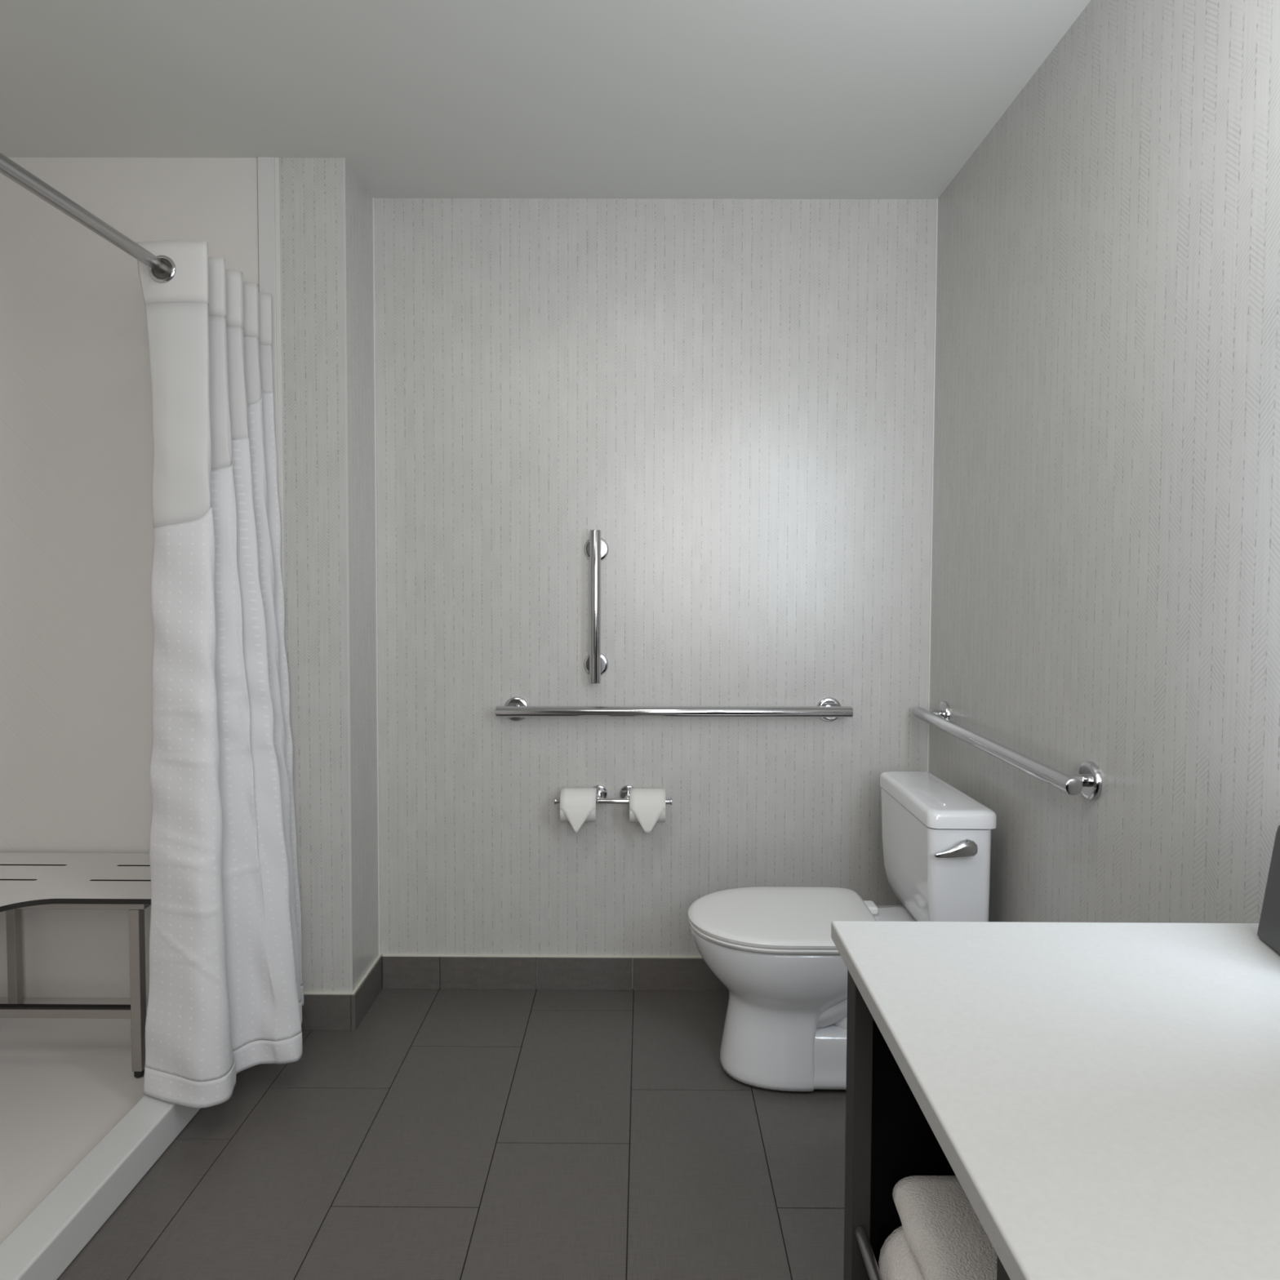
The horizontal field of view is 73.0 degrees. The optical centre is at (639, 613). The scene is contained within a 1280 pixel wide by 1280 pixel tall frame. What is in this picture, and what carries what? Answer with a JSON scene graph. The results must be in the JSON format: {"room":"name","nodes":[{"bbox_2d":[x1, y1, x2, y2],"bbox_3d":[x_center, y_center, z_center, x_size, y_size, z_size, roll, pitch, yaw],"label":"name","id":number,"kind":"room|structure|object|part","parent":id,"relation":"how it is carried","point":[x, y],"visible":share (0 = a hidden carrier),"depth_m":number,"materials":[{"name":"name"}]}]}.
{"room":"accessible hotel bathroom","nodes":[
{"label":"accessible hotel bathroom","id":0,"kind":"room"},
{"bbox_2d":[0,157,258,998],"bbox_3d":[-1.490,-0.042,2.566,0.896,2.405,0.347,0,2,0],"label":"wall","id":1,"kind":"structure","parent":0,"point":[77,443],"depth_m":2.38,"materials":[{"name":"white paint"}]},
{"bbox_2d":[0,152,167,273],"bbox_3d":[-1.093,-0.745,0.886,0.064,0.064,2.952,0,2,0],"label":"curtain rod","id":2,"kind":"object","parent":1,"relation":"attached to","point":[9,168],"visible":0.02,"depth_m":1.66,"materials":[{"name":"silver metal"}]},
{"bbox_2d":[136,240,303,1107],"bbox_3d":[-0.988,0.117,2.130,0.342,1.940,0.510,0,2,0],"label":"shower curtain","id":3,"kind":"object","parent":2,"relation":"hanging from","point":[226,990],"visible":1,"depth_m":1.98,"materials":[{"name":"white fabric"}]},
{"bbox_2d":[279,157,378,991],"bbox_3d":[-0.896,-0.015,2.565,0.184,2.455,0.347,0,2,0],"label":"wall","id":4,"kind":"structure","parent":0,"point":[311,188],"depth_m":2.40,"materials":[{"name":"paint"}]},
{"bbox_2d":[257,156,278,492],"bbox_3d":[-1.017,-0.035,2.433,0.045,2.405,0.096,0,2,0],"label":"trim","id":5,"kind":"structure","parent":4,"relation":"attached to","point":[266,180],"depth_m":2.35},
{"bbox_2d":[274,157,284,639],"bbox_3d":[-0.989,-0.034,2.414,0.012,2.405,0.053,0,2,0],"label":"trim","id":6,"kind":"structure","parent":4,"relation":"attached to","point":[276,159],"depth_m":2.36,"materials":[{"name":"grey metal"}]},
{"bbox_2d":[301,991,351,1030],"bbox_3d":[-0.916,1.115,2.429,0.214,0.106,0.012,0,2,0],"label":"baseboard","id":7,"kind":"structure","parent":4,"relation":"attached to","point":[321,1011],"depth_m":2.42,"materials":[{"name":"tile"}]},
{"bbox_2d":[342,157,353,991],"bbox_3d":[-0.806,-0.083,2.390,0.006,2.305,0.006,0,2,0],"label":"trim","id":8,"kind":"structure","parent":4,"relation":"attached to","point":[344,158],"depth_m":2.39,"materials":[{"name":"paint"}]},
{"bbox_2d":[351,953,382,1030],"bbox_3d":[-0.803,1.111,2.551,0.012,0.106,0.259,0,2,0],"label":"baseboard","id":9,"kind":"structure","parent":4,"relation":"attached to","point":[366,992],"depth_m":2.52,"materials":[{"name":"tile"}]},
{"bbox_2d":[57,987,845,1279],"bbox_3d":[-0.490,1.255,0.884,2.922,0.050,3.800,0,2,0],"label":"floor","id":10,"kind":"structure","parent":0,"point":[450,1134],"depth_m":1.89,"materials":[{"name":"tile"}]},
{"bbox_2d":[0,997,200,1279],"bbox_3d":[-1.499,1.169,1.212,0.900,0.085,2.452,0,2,0],"label":"shower tray","id":11,"kind":"object","parent":10,"relation":"on","point":[79,1131],"visible":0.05,"depth_m":1.89,"materials":[{"name":"plastic"}]},
{"bbox_2d":[0,997,148,1244],"bbox_3d":[-1.549,1.171,1.211,0.798,0.082,2.451,0,2,0],"label":"basin","id":12,"kind":"object","parent":11,"relation":"in","point":[65,1083],"depth_m":2.04,"materials":[{"name":"plastic"}]},
{"bbox_2d":[0,852,151,1077],"bbox_3d":[-1.532,0.901,2.131,0.785,0.448,0.571,0,2,0],"label":"shower bench","id":13,"kind":"object","parent":11,"relation":"on","point":[28,880],"visible":0.76,"depth_m":2.11,"materials":[{"name":"laminate"}]},
{"bbox_3d":[-1.716,0.894,2.371,0.025,0.387,0.025,0,2,0],"label":"leg","id":14,"kind":"part","parent":13,"relation":"part of","materials":[{"name":"metal"}]},
{"bbox_3d":[-1.531,0.684,2.123,0.785,0.013,0.571,0,2,0],"label":"seat","id":15,"kind":"part","parent":13,"relation":"part of","materials":[{"name":"plastic"}]},
{"bbox_3d":[-1.558,0.696,2.233,0.730,0.020,0.300,0,2,0],"label":"seat frame","id":16,"kind":"part","parent":13,"relation":"part of","materials":[{"name":"metal"}]},
{"bbox_3d":[-1.220,0.912,2.103,0.025,0.399,0.025,0,2,0],"label":"leg","id":17,"kind":"part","parent":13,"relation":"part of","materials":[{"name":"metal"}]},
{"bbox_2d":[688,771,996,1091],"bbox_3d":[0.477,0.817,2.223,0.718,0.730,0.491,0,2,0],"label":"toilet","id":18,"kind":"object","parent":10,"relation":"on","point":[784,973],"visible":0.73,"depth_m":2.13,"materials":[{"name":"ceramic"}]},
{"bbox_3d":[0.361,0.797,2.238,0.471,0.012,0.378,0,2,0],"label":"seat","id":19,"kind":"part","parent":18,"relation":"part of","materials":[{"name":"plastic"}]},
{"bbox_3d":[0.363,0.778,2.238,0.478,0.022,0.384,0,2,0],"label":"lid","id":20,"kind":"part","parent":18,"relation":"part of","materials":[{"name":"plastic"}]},
{"bbox_3d":[0.750,0.651,2.237,0.150,0.310,0.430,0,2,0],"label":"tank","id":21,"kind":"part","parent":18,"relation":"part of","materials":[{"name":"ceramic"}]},
{"bbox_3d":[0.755,0.473,2.230,0.163,0.042,0.442,0,2,0],"label":"tank lid","id":22,"kind":"part","parent":18,"relation":"part of","materials":[{"name":"ceramic"}]},
{"bbox_3d":[0.727,0.542,1.995,0.102,0.044,0.027,0,2,0],"label":"flush lever","id":23,"kind":"part","parent":18,"relation":"part of","materials":[{"name":"silver metal"}]},
{"bbox_2d":[843,968,1010,1279],"bbox_3d":[0.554,0.838,0.278,0.624,0.837,1.531,0,2,0],"label":"vanity cabinet","id":24,"kind":"object","parent":10,"relation":"on","point":[890,1139],"visible":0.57,"depth_m":1.01,"materials":[{"name":"grey laminate"}]},
{"bbox_3d":[0.256,0.808,1.025,0.022,0.837,0.038,0,2,0],"label":"post","id":25,"kind":"part","parent":24,"relation":"part of","materials":[{"name":"grey laminate"}]},
{"bbox_2d":[878,1226,924,1279],"bbox_3d":[0.433,0.746,0.800,0.338,0.115,0.370,0,2,0],"label":"folded towel","id":26,"kind":"object","parent":24,"relation":"on","point":[896,1261],"visible":0.16,"depth_m":0.95,"materials":[{"name":"fabric"}]},
{"bbox_2d":[892,1175,997,1279],"bbox_3d":[0.442,0.664,0.798,0.322,0.047,0.362,0,2,0],"label":"folded towel","id":27,"kind":"object","parent":26,"relation":"on","point":[944,1235],"visible":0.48,"depth_m":0.90,"materials":[{"name":"fabric"}]},
{"bbox_3d":[0.568,0.809,1.031,0.602,0.837,0.018,0,2,0],"label":"panel","id":28,"kind":"part","parent":24,"relation":"part of","materials":[{"name":"black laminate"}]},
{"bbox_3d":[0.254,0.825,0.589,0.022,0.837,0.040,0,2,0],"label":"post","id":29,"kind":"part","parent":24,"relation":"part of","materials":[{"name":"grey laminate"}]},
{"bbox_2d":[831,920,1279,1279],"bbox_3d":[0.547,0.409,0.239,0.647,0.022,1.586,0,2,0],"label":"countertop","id":30,"kind":"structure","parent":24,"relation":"on","point":[1103,1099],"depth_m":0.70,"materials":[{"name":"white stone"}]},
{"bbox_2d":[1257,824,1279,955],"bbox_3d":[0.754,0.303,0.914,0.130,0.138,0.130,1,2,12],"label":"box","id":31,"kind":"object","parent":30,"relation":"on","point":[1268,929],"visible":1,"depth_m":0.96,"materials":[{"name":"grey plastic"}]},
{"bbox_2d":[0,0,1090,199],"bbox_3d":[-0.531,-1.221,0.739,3.022,0.100,3.900,0,2,0],"label":"ceiling","id":32,"kind":"structure","parent":0,"point":[421,99],"depth_m":2.00,"materials":[{"name":"paint"}]},
{"bbox_2d":[374,198,936,988],"bbox_3d":[0.080,-0.015,2.684,1.808,2.455,0.100,0,2,0],"label":"wall","id":33,"kind":"structure","parent":0,"point":[737,394],"depth_m":2.63,"materials":[{"name":"paint"}]},
{"bbox_2d":[373,197,380,954],"bbox_3d":[-0.801,-0.092,2.633,0.004,2.305,0.004,0,2,0],"label":"trim","id":34,"kind":"structure","parent":33,"relation":"attached to","point":[374,270],"depth_m":2.63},
{"bbox_2d":[382,953,728,991],"bbox_3d":[0.035,1.110,2.671,1.664,0.106,0.012,0,2,0],"label":"baseboard","id":35,"kind":"structure","parent":33,"relation":"attached to","point":[400,971],"depth_m":2.67,"materials":[{"name":"tile"}]},
{"bbox_2d":[583,529,608,684],"bbox_3d":[-0.133,-0.020,2.599,0.075,0.457,0.071,0,2,0],"label":"grab bar","id":36,"kind":"object","parent":33,"relation":"attached to","point":[596,548],"visible":1,"depth_m":2.57,"materials":[{"name":"silver metal"}]},
{"bbox_2d":[554,784,671,804],"bbox_3d":[-0.080,0.553,2.612,0.350,0.052,0.088,0,2,0],"label":"paper holder","id":37,"kind":"object","parent":33,"relation":"attached to","point":[602,791],"visible":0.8,"depth_m":2.58,"materials":[{"name":"silver metal"}]},
{"bbox_2d":[560,787,597,833],"bbox_3d":[-0.182,0.581,2.578,0.105,0.120,0.102,0,2,0],"label":"toilet paper roll","id":38,"kind":"object","parent":37,"relation":"on","point":[578,806],"visible":0.99,"depth_m":2.53,"materials":[{"name":"white paper"}]},
{"bbox_3d":[-0.127,0.556,2.615,0.019,0.022,0.068,0,2,0],"label":"post","id":39,"kind":"part","parent":37,"relation":"part of","materials":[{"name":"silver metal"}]},
{"bbox_3d":[-0.036,0.557,2.615,0.019,0.022,0.068,0,2,0],"label":"post","id":40,"kind":"part","parent":37,"relation":"part of","materials":[{"name":"silver metal"}]},
{"bbox_2d":[629,788,665,833],"bbox_3d":[0.022,0.582,2.577,0.106,0.120,0.102,0,2,0],"label":"toilet paper roll","id":41,"kind":"object","parent":37,"relation":"on","point":[646,806],"visible":1,"depth_m":2.53,"materials":[{"name":"white paper"}]},
{"bbox_2d":[495,696,853,721],"bbox_3d":[0.102,0.293,2.610,1.065,0.078,0.071,0,2,0],"label":"grab bar","id":42,"kind":"object","parent":33,"relation":"attached to","point":[516,708],"visible":1,"depth_m":2.58,"materials":[{"name":"silver metal"}]},
{"bbox_2d":[926,198,937,772],"bbox_3d":[0.882,-0.085,2.625,0.004,2.305,0.004,0,2,0],"label":"trim","id":43,"kind":"structure","parent":33,"relation":"attached to","point":[936,215],"depth_m":2.61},
{"bbox_2d":[928,0,1279,923],"bbox_3d":[0.925,0.061,0.781,0.100,2.455,3.700,0,2,0],"label":"wall","id":44,"kind":"structure","parent":0,"point":[1105,566],"depth_m":1.57,"materials":[{"name":"paint"}]},
{"bbox_2d":[913,701,1102,800],"bbox_3d":[0.843,0.307,2.098,0.073,0.078,0.928,0,2,0],"label":"grab bar","id":45,"kind":"object","parent":44,"relation":"attached to","point":[1088,781],"visible":1,"depth_m":1.82,"materials":[{"name":"silver metal"}]},
{"bbox_3d":[0.853,0.290,2.494,0.036,0.025,0.025,0,2,0],"label":"post","id":46,"kind":"part","parent":45,"relation":"part of","materials":[{"name":"silver metal"}]},
{"bbox_3d":[0.849,0.325,1.680,0.036,0.025,0.025,0,2,0],"label":"post","id":47,"kind":"part","parent":45,"relation":"part of","materials":[{"name":"silver metal"}]}
]}

